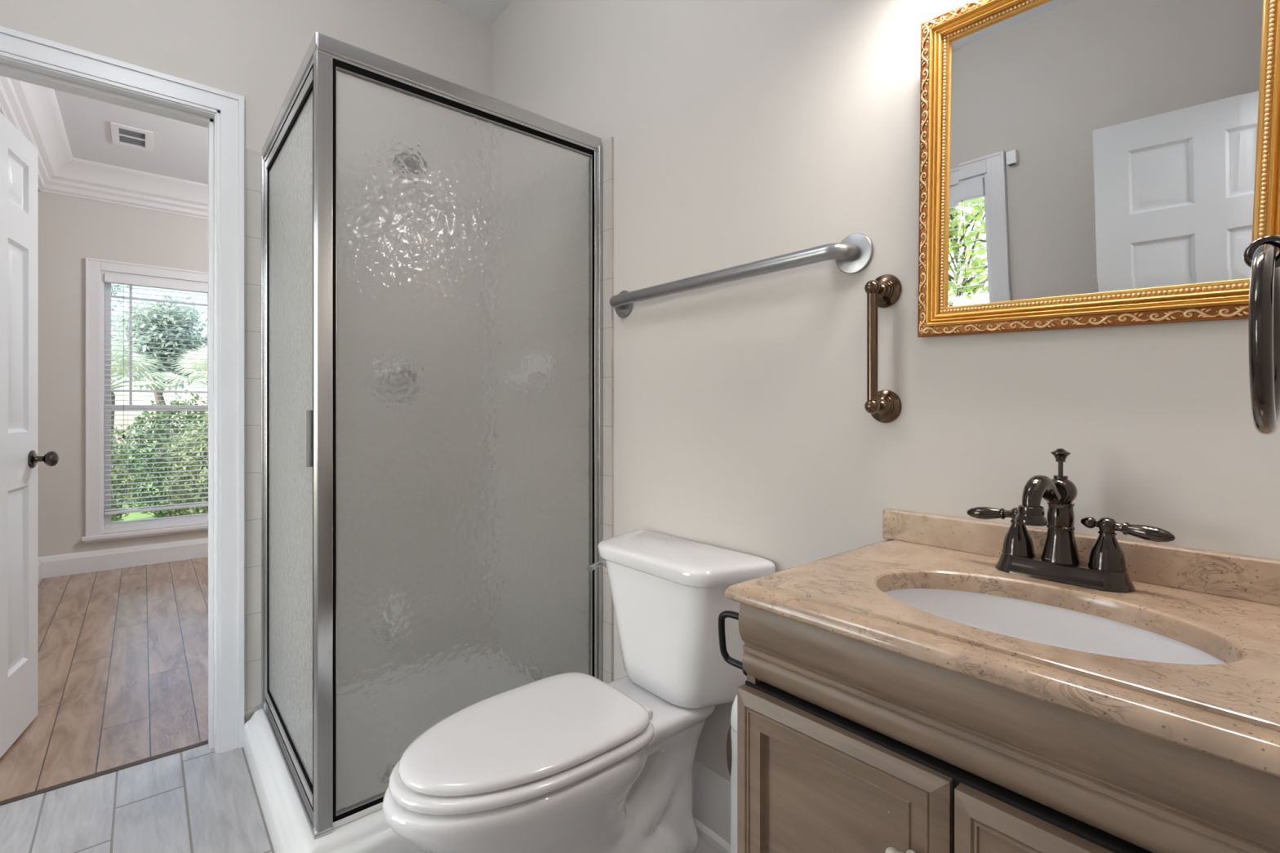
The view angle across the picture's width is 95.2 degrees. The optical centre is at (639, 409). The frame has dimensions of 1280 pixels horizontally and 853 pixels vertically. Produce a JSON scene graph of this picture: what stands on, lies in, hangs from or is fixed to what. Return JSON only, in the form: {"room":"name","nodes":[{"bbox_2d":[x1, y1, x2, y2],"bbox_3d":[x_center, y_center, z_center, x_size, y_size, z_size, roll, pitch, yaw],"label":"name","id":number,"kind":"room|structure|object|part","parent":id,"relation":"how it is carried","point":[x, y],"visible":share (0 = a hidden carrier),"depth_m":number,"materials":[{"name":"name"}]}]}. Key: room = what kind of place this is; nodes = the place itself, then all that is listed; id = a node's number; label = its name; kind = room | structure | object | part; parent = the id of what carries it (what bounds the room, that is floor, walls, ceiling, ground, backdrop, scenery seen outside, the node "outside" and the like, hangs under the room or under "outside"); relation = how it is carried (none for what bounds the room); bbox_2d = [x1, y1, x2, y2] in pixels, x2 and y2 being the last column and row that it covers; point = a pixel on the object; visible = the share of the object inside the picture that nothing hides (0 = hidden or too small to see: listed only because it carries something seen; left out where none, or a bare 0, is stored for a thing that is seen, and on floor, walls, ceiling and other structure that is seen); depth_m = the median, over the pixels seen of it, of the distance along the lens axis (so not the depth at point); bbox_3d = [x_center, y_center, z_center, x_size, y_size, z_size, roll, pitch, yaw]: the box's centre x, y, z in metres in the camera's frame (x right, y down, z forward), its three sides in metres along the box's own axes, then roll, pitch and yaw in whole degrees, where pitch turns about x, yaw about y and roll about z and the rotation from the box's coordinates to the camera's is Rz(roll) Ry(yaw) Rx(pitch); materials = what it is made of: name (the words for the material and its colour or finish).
{"room":"bathroom","nodes":[
{"label":"bathroom","id":0,"kind":"room"},
{"bbox_2d":[37,191,38,557],"bbox_3d":[-2.995,-0.270,2.625,0.120,2.740,3.020,0,0,-40],"label":"wall","id":1,"kind":"structure","parent":0,"point":[37,191],"depth_m":3.81,"materials":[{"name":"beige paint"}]},
{"bbox_2d":[0,111,59,758],"bbox_3d":[-2.025,0.079,1.834,0.174,2.022,0.574,0,0,-30],"label":"door","id":2,"kind":"structure","parent":1,"relation":"in","point":[19,457],"depth_m":1.95,"materials":[{"name":"white paint"}]},
{"bbox_3d":[-2.095,0.172,2.058,0.070,0.064,0.064,0,0,-30],"label":"knob","id":3,"kind":"part","parent":2,"relation":"part of","materials":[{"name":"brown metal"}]},
{"bbox_2d":[37,557,41,584],"bbox_3d":[-2.946,1.030,2.673,0.018,0.140,2.970,0,0,-40],"label":"baseboard","id":4,"kind":"structure","parent":1,"relation":"attached to","point":[39,563],"depth_m":3.74,"materials":[{"name":"white paint"}]},
{"bbox_2d":[38,191,208,556],"bbox_3d":[-2.665,-0.270,4.967,3.660,2.740,0.120,0,0,-40],"label":"wall","id":5,"kind":"structure","parent":0,"point":[72,230],"depth_m":3.92,"materials":[{"name":"beige paint"}]},
{"bbox_2d":[0,75,208,219],"bbox_3d":[-1.647,-1.535,3.772,3.420,0.210,3.020,0,0,-40],"label":"trim","id":6,"kind":"structure","parent":5,"relation":"attached to","point":[33,109],"depth_m":3.86,"materials":[{"name":"white paint"}]},
{"bbox_2d":[38,537,208,578],"bbox_3d":[-2.620,1.030,4.915,3.420,0.140,0.018,0,0,-40],"label":"baseboard","id":7,"kind":"structure","parent":5,"relation":"attached to","point":[53,566],"depth_m":4.07,"materials":[{"name":"white paint"}]},
{"bbox_2d":[81,257,208,542],"bbox_3d":[-3.434,-0.067,4.282,0.944,1.925,0.168,0,0,-40],"label":"window","id":8,"kind":"structure","parent":5,"relation":"in","point":[97,523],"depth_m":4.03,"materials":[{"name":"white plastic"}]},
{"bbox_3d":[-3.401,0.876,4.243,0.944,0.040,0.068,0,0,-40],"label":"sill","id":9,"kind":"part","parent":8,"relation":"part of","materials":[{"name":"white paint"}]},
{"bbox_2d":[104,273,208,515],"bbox_3d":[-3.413,-0.107,4.257,0.722,1.658,0.072,0,0,-40],"label":"window blind","id":10,"kind":"object","parent":8,"relation":"attached to","point":[108,278],"visible":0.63,"depth_m":4.21,"materials":[{"name":"white plastic"}]},
{"bbox_3d":[-3.418,-0.908,4.263,0.722,0.055,0.056,0,0,-40],"label":"head rail","id":11,"kind":"part","parent":10,"relation":"part of","materials":[{"name":"white plastic"}]},
{"bbox_3d":[-3.418,0.713,4.263,0.718,0.018,0.048,0,0,-40],"label":"rail","id":12,"kind":"part","parent":10,"relation":"part of","materials":[{"name":"white plastic"}]},
{"bbox_3d":[-3.475,-0.465,4.330,0.726,0.946,0.028,0,0,-40],"label":"sash","id":13,"kind":"part","parent":8,"relation":"part of","materials":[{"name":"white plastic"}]},
{"bbox_3d":[-3.453,0.398,4.304,0.726,0.860,0.028,0,0,-40],"label":"sash","id":14,"kind":"part","parent":8,"relation":"part of","materials":[{"name":"white plastic"}]},
{"bbox_2d":[0,0,490,725],"bbox_3d":[-0.889,-0.270,2.356,4.340,2.740,0.120,0,0,-40],"label":"wall","id":15,"kind":"structure","parent":0,"point":[253,50],"depth_m":1.94,"materials":[{"name":"beige paint"}]},
{"bbox_2d":[0,26,244,754],"bbox_3d":[-1.610,0.038,1.730,0.716,2.123,0.145,0,0,-40],"label":"door frame","id":16,"kind":"structure","parent":15,"relation":"attached to","point":[228,107],"depth_m":1.88,"materials":[{"name":"white paint"}]},
{"bbox_2d":[244,148,262,715],"bbox_3d":[-0.967,0.071,2.204,0.876,1.858,0.010,0,0,-40],"label":"tiled wall","id":17,"kind":"structure","parent":15,"relation":"attached to","point":[252,159],"depth_m":1.93,"materials":[{"name":"beige tile"}]},
{"bbox_2d":[53,0,513,184],"bbox_3d":[-1.096,-1.690,2.599,4.340,0.100,5.760,0,0,-40],"label":"ceiling","id":18,"kind":"structure","parent":0,"point":[180,149],"depth_m":3.49,"materials":[{"name":"paint"}]},
{"bbox_2d":[110,121,152,151],"bbox_3d":[-3.050,-1.635,3.510,0.186,0.009,0.340,0,0,-40],"label":"ceiling vent","id":19,"kind":"object","parent":18,"relation":"in","point":[122,135],"visible":1,"depth_m":3.50,"materials":[{"name":"white plastic"}]},
{"bbox_2d":[0,556,723,852],"bbox_3d":[-1.096,1.150,2.599,4.340,0.100,5.760,0,0,-40],"label":"floor","id":20,"kind":"structure","parent":0,"point":[122,653],"depth_m":1.97,"materials":[{"name":"brown wood"}]},
{"bbox_2d":[0,740,208,805],"bbox_3d":[-1.635,1.124,1.760,0.570,0.052,0.024,0,0,-40],"label":"threshold","id":21,"kind":"object","parent":20,"relation":"on","point":[206,742],"visible":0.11,"depth_m":1.76,"materials":[{"name":"brown"}]},
{"bbox_2d":[244,708,427,852],"bbox_3d":[-0.694,1.042,1.871,0.869,0.116,0.849,0,0,-40],"label":"shower tray","id":22,"kind":"object","parent":20,"relation":"on","point":[287,825],"visible":0.11,"depth_m":1.43,"materials":[{"name":"white ceramic"}]},
{"bbox_2d":[260,31,602,839],"bbox_3d":[-0.693,0.056,1.903,0.825,1.856,0.799,0,0,-40],"label":"shower enclosure","id":23,"kind":"object","parent":22,"relation":"on","point":[432,246],"visible":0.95,"depth_m":1.56,"materials":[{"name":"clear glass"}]},
{"bbox_3d":[-0.994,0.066,1.661,0.023,1.768,0.725,0,0,-40],"label":"shower door","id":24,"kind":"part","parent":23,"relation":"part of","materials":[{"name":"glass"}]},
{"bbox_3d":[-0.996,0.066,1.660,0.005,1.710,0.685,0,0,-40],"label":"door pane","id":25,"kind":"part","parent":23,"relation":"part of","materials":[{"name":"grey glass"}]},
{"bbox_3d":[-0.988,0.969,1.653,0.040,0.031,0.797,0,0,-40],"label":"sill","id":26,"kind":"part","parent":23,"relation":"part of","materials":[{"name":"silver metal"}]},
{"bbox_3d":[-0.798,0.068,1.402,0.015,0.135,0.052,0,0,-40],"label":"pull handle","id":27,"kind":"part","parent":23,"relation":"part of","materials":[{"name":"silver metal"}]},
{"bbox_3d":[-0.744,0.080,1.370,0.035,1.808,0.039,0,0,-40],"label":"corner post","id":28,"kind":"part","parent":23,"relation":"part of","materials":[{"name":"silver metal"}]},
{"bbox_3d":[-0.442,0.976,1.625,0.755,0.016,0.030,0,0,-40],"label":"sill","id":29,"kind":"part","parent":23,"relation":"part of","materials":[{"name":"silver metal"}]},
{"bbox_3d":[-0.439,0.072,1.621,0.749,1.786,0.005,0,0,-40],"label":"fixed pane","id":30,"kind":"part","parent":23,"relation":"part of","materials":[{"name":"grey glass"}]},
{"bbox_2d":[382,528,775,852],"bbox_3d":[-0.149,0.725,1.293,0.791,0.750,0.508,0,0,-40],"label":"toilet","id":31,"kind":"object","parent":20,"relation":"on","point":[566,762],"visible":0.99,"depth_m":1.28,"materials":[{"name":"white ceramic"}]},
{"bbox_3d":[-0.247,0.690,1.214,0.518,0.020,0.354,0,0,-40],"label":"seat","id":32,"kind":"part","parent":31,"relation":"part of","materials":[{"name":"white plastic"}]},
{"bbox_3d":[-0.243,0.664,1.218,0.497,0.024,0.332,0,0,-40],"label":"seat lid","id":33,"kind":"part","parent":31,"relation":"part of","materials":[{"name":"white plastic"}]},
{"bbox_3d":[-0.163,0.901,1.286,0.761,0.397,0.356,0,0,-40],"label":"bowl","id":34,"kind":"part","parent":31,"relation":"part of","materials":[{"name":"white ceramic"}]},
{"bbox_3d":[-0.113,0.425,1.614,0.076,0.028,0.031,0,0,-40],"label":"flush lever","id":35,"kind":"part","parent":31,"relation":"part of","materials":[{"name":"silver metal"}]},
{"bbox_3d":[0.079,0.549,1.488,0.186,0.307,0.474,0,0,-40],"label":"tank","id":36,"kind":"part","parent":31,"relation":"part of","materials":[{"name":"white ceramic"}]},
{"bbox_3d":[0.075,0.373,1.484,0.202,0.045,0.508,0,0,-40],"label":"tank lid","id":37,"kind":"part","parent":31,"relation":"part of","materials":[{"name":"white ceramic"}]},
{"bbox_2d":[726,694,737,852],"bbox_3d":[0.229,0.860,1.274,0.132,0.480,0.132,0,0,-40],"label":"toilet brush holder","id":38,"kind":"object","parent":20,"relation":"on","point":[731,741],"visible":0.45,"depth_m":1.26,"materials":[{"name":"white plastic"}]},
{"bbox_2d":[730,727,737,852],"bbox_3d":[0.229,0.895,1.274,0.132,0.410,0.132,0,0,-40],"label":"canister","id":39,"kind":"object","parent":38,"relation":"on","point":[733,730],"depth_m":1.26,"materials":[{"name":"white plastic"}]},
{"bbox_2d":[737,603,1279,852],"bbox_3d":[0.508,0.690,0.754,0.504,0.820,0.626,0,0,-40],"label":"vanity cabinet","id":40,"kind":"object","parent":20,"relation":"on","point":[845,744],"visible":0.74,"depth_m":0.64,"materials":[{"name":"beige paint"}]},
{"bbox_2d":[718,610,746,675],"bbox_3d":[0.145,0.348,0.886,0.021,0.094,0.058,0,0,-40],"label":"holder","id":41,"kind":"object","parent":40,"relation":"attached to","point":[726,614],"visible":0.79,"depth_m":0.90,"materials":[{"name":"black metal"}]},
{"bbox_3d":[0.243,0.700,0.747,0.022,0.590,0.291,0,0,-42],"label":"door","id":42,"kind":"part","parent":40,"relation":"part of","materials":[{"name":"beige paint"}]},
{"bbox_3d":[0.296,0.505,0.649,0.031,0.031,0.043,0,0,-42],"label":"knob","id":43,"kind":"part","parent":40,"relation":"part of","materials":[{"name":"beige ceramic"}]},
{"bbox_3d":[0.365,0.705,0.631,0.020,0.610,0.624,0,0,-40],"label":"frame","id":44,"kind":"part","parent":40,"relation":"part of","materials":[{"name":"beige wood"}]},
{"bbox_2d":[724,508,1279,777],"bbox_3d":[0.514,0.237,0.772,0.474,0.084,0.645,0,0,-40],"label":"countertop","id":45,"kind":"structure","parent":40,"relation":"on","point":[1225,606],"depth_m":0.71,"materials":[{"name":"beige stone"}]},
{"bbox_2d":[884,588,1226,664],"bbox_3d":[0.496,0.362,0.748,0.273,0.164,0.418,0,0,-40],"label":"sink basin","id":46,"kind":"object","parent":45,"relation":"in","point":[1031,621],"visible":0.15,"depth_m":0.83,"materials":[{"name":"white ceramic"}]},
{"bbox_2d":[966,448,1175,592],"bbox_3d":[0.625,0.154,0.871,0.201,0.193,0.166,0,0,10],"label":"faucet","id":47,"kind":"object","parent":45,"relation":"on","point":[1060,562],"visible":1,"depth_m":0.85,"materials":[{"name":"brown metal"}]},
{"bbox_3d":[0.579,0.167,0.931,0.020,0.023,0.105,0,0,-44],"label":"lever","id":48,"kind":"part","parent":47,"relation":"part of","materials":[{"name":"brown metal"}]},
{"bbox_3d":[0.593,0.190,0.917,0.045,0.073,0.045,0,0,-40],"label":"handle","id":49,"kind":"part","parent":47,"relation":"part of","materials":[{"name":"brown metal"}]},
{"bbox_3d":[0.573,0.126,0.840,0.102,0.067,0.040,0,0,-40],"label":"spout","id":50,"kind":"part","parent":47,"relation":"part of","materials":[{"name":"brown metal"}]},
{"bbox_3d":[0.629,0.078,0.874,0.025,0.040,0.025,0,0,-40],"label":"lift rod","id":51,"kind":"part","parent":47,"relation":"part of","materials":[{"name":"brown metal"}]},
{"bbox_3d":[0.629,0.238,0.874,0.066,0.026,0.173,0,0,-40],"label":"plate","id":52,"kind":"part","parent":47,"relation":"part of","materials":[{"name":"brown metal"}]},
{"bbox_3d":[0.665,0.190,0.832,0.045,0.073,0.045,0,0,-40],"label":"handle","id":53,"kind":"part","parent":47,"relation":"part of","materials":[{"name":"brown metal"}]},
{"bbox_3d":[0.677,0.167,0.815,0.020,0.023,0.105,0,0,-37],"label":"lever","id":54,"kind":"part","parent":47,"relation":"part of","materials":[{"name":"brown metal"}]},
{"bbox_3d":[0.443,0.700,0.505,0.022,0.590,0.320,0,0,-40],"label":"door","id":55,"kind":"part","parent":40,"relation":"part of","materials":[{"name":"beige paint"}]},
{"bbox_2d":[490,0,1279,782],"bbox_3d":[0.180,-0.270,1.624,0.120,2.740,2.620,0,0,-40],"label":"wall","id":56,"kind":"structure","parent":0,"point":[743,131],"depth_m":1.30,"materials":[{"name":"beige paint"}]},
{"bbox_2d":[601,136,613,683],"bbox_3d":[-0.360,0.071,2.159,0.010,1.858,0.845,0,0,-40],"label":"tiled wall","id":57,"kind":"structure","parent":56,"relation":"attached to","point":[607,145],"depth_m":1.84,"materials":[{"name":"beige tile"}]},
{"bbox_2d":[692,760,730,844],"bbox_3d":[0.195,1.020,1.502,0.016,0.160,0.875,0,0,-40],"label":"baseboard","id":58,"kind":"structure","parent":56,"relation":"attached to","point":[711,796],"depth_m":1.50,"materials":[{"name":"white paint"}]},
{"bbox_2d":[693,817,730,852],"bbox_3d":[0.183,1.091,1.492,0.016,0.019,0.875,0,0,-40],"label":"trim","id":59,"kind":"structure","parent":56,"relation":"attached to","point":[714,839],"depth_m":1.49,"materials":[{"name":"white paint"}]},
{"bbox_2d":[609,232,873,317],"bbox_3d":[0.173,-0.325,1.484,0.072,0.083,0.846,0,0,-40],"label":"grab bar","id":60,"kind":"object","parent":56,"relation":"attached to","point":[855,252],"visible":1,"depth_m":1.30,"materials":[{"name":"silver metal"}]},
{"bbox_2d":[864,274,902,422],"bbox_3d":[0.465,-0.122,1.146,0.067,0.297,0.067,0,0,-40],"label":"bronze bar","id":61,"kind":"object","parent":56,"relation":"attached to","point":[884,406],"visible":1,"depth_m":1.13,"materials":[{"name":"black metal"}]},
{"bbox_3d":[0.451,-0.122,1.133,0.020,0.206,0.020,0,0,-40],"label":"rod","id":62,"kind":"part","parent":61,"relation":"part of","materials":[{"name":"brown metal"}]},
{"bbox_2d":[882,508,1279,606],"bbox_3d":[0.690,0.224,0.914,0.023,0.057,0.634,0,0,-40],"label":"backsplash","id":63,"kind":"structure","parent":56,"relation":"attached to","point":[1237,576],"depth_m":0.84,"materials":[{"name":"beige stone"}]},
{"bbox_2d":[917,0,1279,337],"bbox_3d":[0.675,-0.412,0.899,0.054,0.585,0.507,0,0,-41],"label":"wall mirror","id":64,"kind":"object","parent":56,"relation":"attached to","point":[1083,163],"visible":1,"depth_m":0.89,"materials":[{"name":"gold metal"}]},
{"bbox_3d":[0.058,-0.270,-0.122,2.330,2.740,0.120,0,0,-40],"label":"wall","id":65,"kind":"structure","parent":0,"visible":0},
{"bbox_2d":[1243,235,1279,435],"bbox_3d":[0.564,-0.072,0.465,0.162,0.188,0.117,0,0,-40],"label":"towel ring","id":66,"kind":"object","parent":65,"relation":"attached to","point":[1262,255],"visible":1,"depth_m":0.46,"materials":[{"name":"brown metal"}]},
{"label":"outside","id":67,"kind":"structure","parent":0,"visible":0},
{"bbox_2d":[111,444,208,521],"bbox_3d":[-7.777,1.425,9.139,28.000,0.150,36.000,0,0,-40],"label":"ground","id":68,"kind":"structure","parent":67,"point":[132,516],"depth_m":8.53,"materials":[{"name":"green plant"}]},
{"bbox_2d":[111,421,140,522],"bbox_3d":[-5.184,0.691,5.308,0.960,1.326,0.878,0,0,-18],"label":"shrub","id":69,"kind":"object","parent":68,"relation":"on","point":[114,517],"visible":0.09,"depth_m":5.50,"materials":[{"name":"green plant"}]},
{"bbox_2d":[111,283,142,340],"bbox_3d":[-14.818,-1.735,15.757,2.503,6.181,2.799,0,0,-40],"label":"tree","id":70,"kind":"object","parent":68,"relation":"on","point":[117,288],"visible":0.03,"depth_m":15.93,"materials":[{"name":"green plant"}]},
{"bbox_2d":[111,336,178,493],"bbox_3d":[-7.155,0.173,7.785,1.708,2.353,1.632,0,0,3],"label":"fan palm","id":71,"kind":"object","parent":68,"relation":"on","point":[120,363],"visible":0.27,"depth_m":7.87,"materials":[{"name":"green plant"}]},
{"bbox_2d":[111,287,207,466],"bbox_3d":[-11.218,-0.815,13.550,2.544,4.354,2.774,0,0,-1],"label":"tree","id":72,"kind":"object","parent":68,"relation":"on","point":[135,309],"visible":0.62,"depth_m":13.16,"materials":[{"name":"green plant"}]},
{"bbox_3d":[-11.218,-1.626,13.550,2.544,2.732,2.774,0,0,-1],"label":"crown","id":73,"kind":"part","parent":72,"relation":"part of","materials":[{"name":"green plant"}]},
{"bbox_2d":[115,392,208,517],"bbox_3d":[-5.444,0.570,6.859,1.038,1.567,1.009,0,0,3],"label":"shrub","id":74,"kind":"object","parent":68,"relation":"on","point":[161,513],"visible":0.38,"depth_m":6.62,"materials":[{"name":"green plant"}]},
{"bbox_3d":[-5.463,0.799,6.868,0.696,1.109,0.572,0,0,-40],"label":"stem","id":75,"kind":"part","parent":74,"relation":"part of","materials":[{"name":"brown plant"}]},
{"bbox_2d":[159,344,208,412],"bbox_3d":[-7.054,0.126,9.764,1.738,2.449,1.751,0,0,-40],"label":"fan palm","id":76,"kind":"object","parent":68,"relation":"on","point":[195,357],"visible":0.29,"depth_m":9.38,"materials":[{"name":"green plant"}]},
{"bbox_2d":[161,412,208,517],"bbox_3d":[-4.288,0.670,6.028,1.007,1.367,0.927,0,0,-40],"label":"shrub","id":77,"kind":"object","parent":68,"relation":"on","point":[191,511],"visible":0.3,"depth_m":5.75,"materials":[{"name":"green plant"}]},
{"bbox_3d":[-4.343,0.861,6.047,0.628,0.985,0.549,0,0,-40],"label":"stem","id":78,"kind":"part","parent":77,"relation":"part of","materials":[{"name":"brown plant"}]},
{"bbox_2d":[185,371,208,427],"bbox_3d":[-8.322,-0.009,12.091,1.721,2.735,1.620,0,0,-40],"label":"tree","id":79,"kind":"object","parent":68,"relation":"on","point":[191,371],"visible":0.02,"depth_m":11.64,"materials":[{"name":"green plant"}]}
]}

